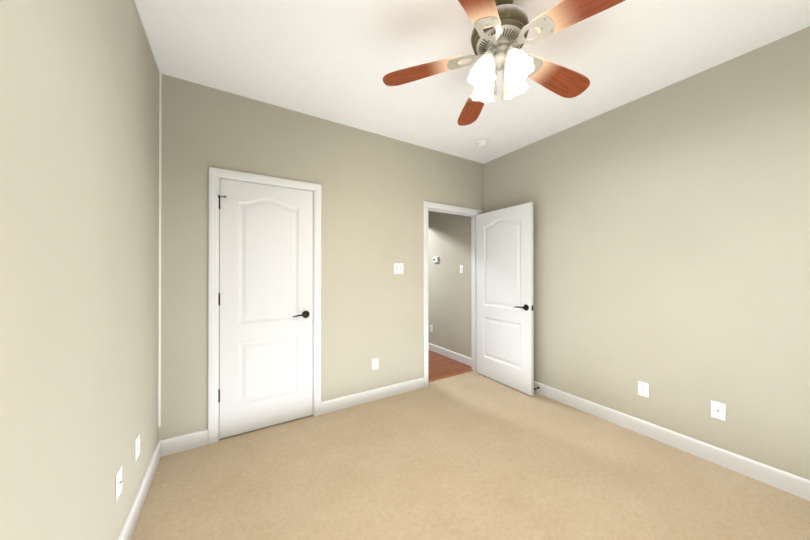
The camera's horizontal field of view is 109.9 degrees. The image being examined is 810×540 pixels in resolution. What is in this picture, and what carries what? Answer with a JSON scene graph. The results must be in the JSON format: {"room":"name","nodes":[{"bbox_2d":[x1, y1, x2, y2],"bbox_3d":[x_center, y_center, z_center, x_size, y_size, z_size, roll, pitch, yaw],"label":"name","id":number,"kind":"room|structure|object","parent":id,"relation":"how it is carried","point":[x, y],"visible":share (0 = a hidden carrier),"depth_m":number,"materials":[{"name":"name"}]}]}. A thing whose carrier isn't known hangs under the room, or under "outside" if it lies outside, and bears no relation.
{"room":"empty bedroom","nodes":[
{"label":"empty bedroom","id":0,"kind":"room"},
{"bbox_2d":[0,0,158,539],"bbox_3d":[-1.570,-0.045,1.616,0.120,2.740,6.690,0,0,-32],"label":"wall","id":1,"kind":"structure","parent":0,"point":[79,230],"depth_m":0.93,"materials":[{"name":"beige paint"}]},
{"bbox_2d":[116,466,122,500],"bbox_3d":[-1.289,0.962,1.287,0.016,0.114,0.070,0,0,-32],"label":"outlet","id":2,"kind":"object","parent":1,"relation":"attached to","point":[119,481],"visible":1,"depth_m":1.28,"materials":[{"name":"white plastic"}]},
{"bbox_2d":[135,434,139,461],"bbox_3d":[-1.450,0.963,1.542,0.011,0.114,0.070,0,0,-32],"label":"outlet","id":3,"kind":"object","parent":1,"relation":"attached to","point":[137,446],"visible":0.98,"depth_m":1.53,"materials":[{"name":"white plastic"}]},
{"bbox_2d":[118,439,165,539],"bbox_3d":[-0.781,1.266,0.463,0.014,0.112,3.667,0,0,-32],"label":"baseboard","id":4,"kind":"structure","parent":1,"relation":"attached to","point":[126,533],"depth_m":1.59,"materials":[{"name":"white paint"}]},
{"bbox_2d":[159,74,482,440],"bbox_3d":[-0.390,-0.040,2.935,3.275,2.740,0.120,0,0,-32],"label":"wall","id":5,"kind":"structure","parent":0,"point":[377,190],"depth_m":2.66,"materials":[{"name":"beige paint"}]},
{"bbox_2d":[208,167,320,444],"bbox_3d":[-1.168,0.270,2.442,0.858,2.116,0.138,0,0,-32],"label":"door frame","id":6,"kind":"structure","parent":5,"relation":"attached to","point":[215,175],"depth_m":2.21,"materials":[{"name":"white paint"}]},
{"bbox_2d":[218,178,312,438],"bbox_3d":[-1.155,0.301,2.411,0.732,2.030,0.149,0,0,-32],"label":"closet door","id":7,"kind":"structure","parent":5,"relation":"in","point":[265,298],"depth_m":2.38,"materials":[{"name":"white paint"}]},
{"bbox_2d":[321,377,423,414],"bbox_3d":[-0.280,1.274,2.919,1.157,0.112,0.014,0,0,-32],"label":"baseboard","id":8,"kind":"structure","parent":5,"relation":"attached to","point":[331,405],"depth_m":2.87,"materials":[{"name":"white paint"}]},
{"bbox_2d":[372,358,377,369],"bbox_3d":[-0.304,0.962,2.908,0.070,0.114,0.011,0,0,-32],"label":"outlet","id":9,"kind":"object","parent":5,"relation":"attached to","point":[374,363],"visible":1,"depth_m":2.90,"materials":[{"name":"white plastic"}]},
{"bbox_2d":[394,263,402,273],"bbox_3d":[-0.064,-0.015,3.054,0.116,0.114,0.019,0,0,-32],"label":"double light switch","id":10,"kind":"object","parent":5,"relation":"attached to","point":[398,268],"visible":1,"depth_m":3.06,"materials":[{"name":"white plastic"}]},
{"bbox_2d":[423,201,482,386],"bbox_3d":[0.580,0.274,3.533,0.948,2.116,0.157,0,0,-32],"label":"door frame","id":11,"kind":"structure","parent":5,"relation":"attached to","point":[448,209],"depth_m":3.46,"materials":[{"name":"white paint"}]},
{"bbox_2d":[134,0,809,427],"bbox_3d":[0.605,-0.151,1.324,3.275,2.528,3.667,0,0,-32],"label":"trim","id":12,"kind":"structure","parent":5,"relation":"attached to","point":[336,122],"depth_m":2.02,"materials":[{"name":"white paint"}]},
{"bbox_2d":[477,202,533,395],"bbox_3d":[1.128,0.304,3.325,0.150,2.030,0.816,0,0,-32],"label":"entry door","id":13,"kind":"structure","parent":5,"relation":"in","point":[505,296],"depth_m":3.26,"materials":[{"name":"white paint"}]},
{"bbox_2d":[428,350,472,381],"bbox_3d":[-1.141,1.365,4.146,3.515,0.056,2.828,0,0,-32],"label":"floor","id":14,"kind":"structure","parent":0,"point":[440,367],"depth_m":3.89,"materials":[{"name":"brown wood"}]},
{"bbox_2d":[130,371,809,539],"bbox_3d":[0.617,1.354,1.300,3.515,0.060,3.862,0,0,-32],"label":"floor carpet","id":15,"kind":"object","parent":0,"point":[472,455],"depth_m":1.77,"materials":[{"name":"beige carpet"}]},
{"bbox_2d":[136,0,809,162],"bbox_3d":[-0.126,-1.462,2.512,3.515,0.100,6.690,0,0,-32],"label":"ceiling","id":16,"kind":"structure","parent":0,"point":[336,60],"depth_m":1.85,"materials":[{"name":"paint"}]},
{"bbox_2d":[476,139,488,147],"bbox_3d":[0.852,-1.385,3.122,0.144,0.050,0.144,0,0,-32],"label":"smoke detector","id":17,"kind":"object","parent":16,"relation":"attached to","point":[481,143],"visible":1,"depth_m":3.08,"materials":[{"name":"white plastic"}]},
{"bbox_2d":[383,0,624,125],"bbox_3d":[0.530,-1.150,1.480,1.212,0.530,1.208,0,0,-32],"label":"fan","id":18,"kind":"object","parent":16,"relation":"hanging from","point":[499,34],"visible":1,"depth_m":1.44,"materials":[{"name":"brown wood"}]},
{"bbox_2d":[428,26,809,479],"bbox_3d":[1.318,-0.039,3.400,0.120,2.740,6.690,0,0,-32],"label":"wall","id":19,"kind":"structure","parent":0,"point":[671,245],"depth_m":2.11,"materials":[{"name":"beige paint"}]},
{"bbox_2d":[433,257,438,262],"bbox_3d":[0.494,-0.165,4.593,0.029,0.092,0.132,0,0,-32],"label":"thermostat","id":20,"kind":"object","parent":19,"relation":"attached to","point":[435,259],"visible":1,"depth_m":4.57,"materials":[{"name":"white plastic"}]},
{"bbox_2d":[428,343,471,366],"bbox_3d":[0.262,1.280,4.969,0.024,0.112,2.663,0,0,-32],"label":"baseboard","id":21,"kind":"structure","parent":19,"relation":"attached to","point":[463,359],"depth_m":4.26,"materials":[{"name":"white paint"}]},
{"bbox_2d":[638,381,648,397],"bbox_3d":[1.923,0.963,2.293,0.011,0.114,0.070,0,0,-32],"label":"outlet","id":22,"kind":"object","parent":19,"relation":"attached to","point":[643,388],"visible":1,"depth_m":2.29,"materials":[{"name":"white plastic"}]},
{"bbox_2d":[534,381,809,500],"bbox_3d":[1.989,1.271,2.174,0.024,0.112,3.667,0,0,-32],"label":"baseboard","id":23,"kind":"structure","parent":19,"relation":"attached to","point":[798,486],"depth_m":2.04,"materials":[{"name":"white paint"}]},
{"bbox_2d":[711,400,725,420],"bbox_3d":[2.138,0.961,1.940,0.016,0.114,0.070,0,0,-32],"label":"outlet","id":24,"kind":"object","parent":19,"relation":"attached to","point":[718,410],"visible":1,"depth_m":1.94,"materials":[{"name":"white plastic"}]}
]}

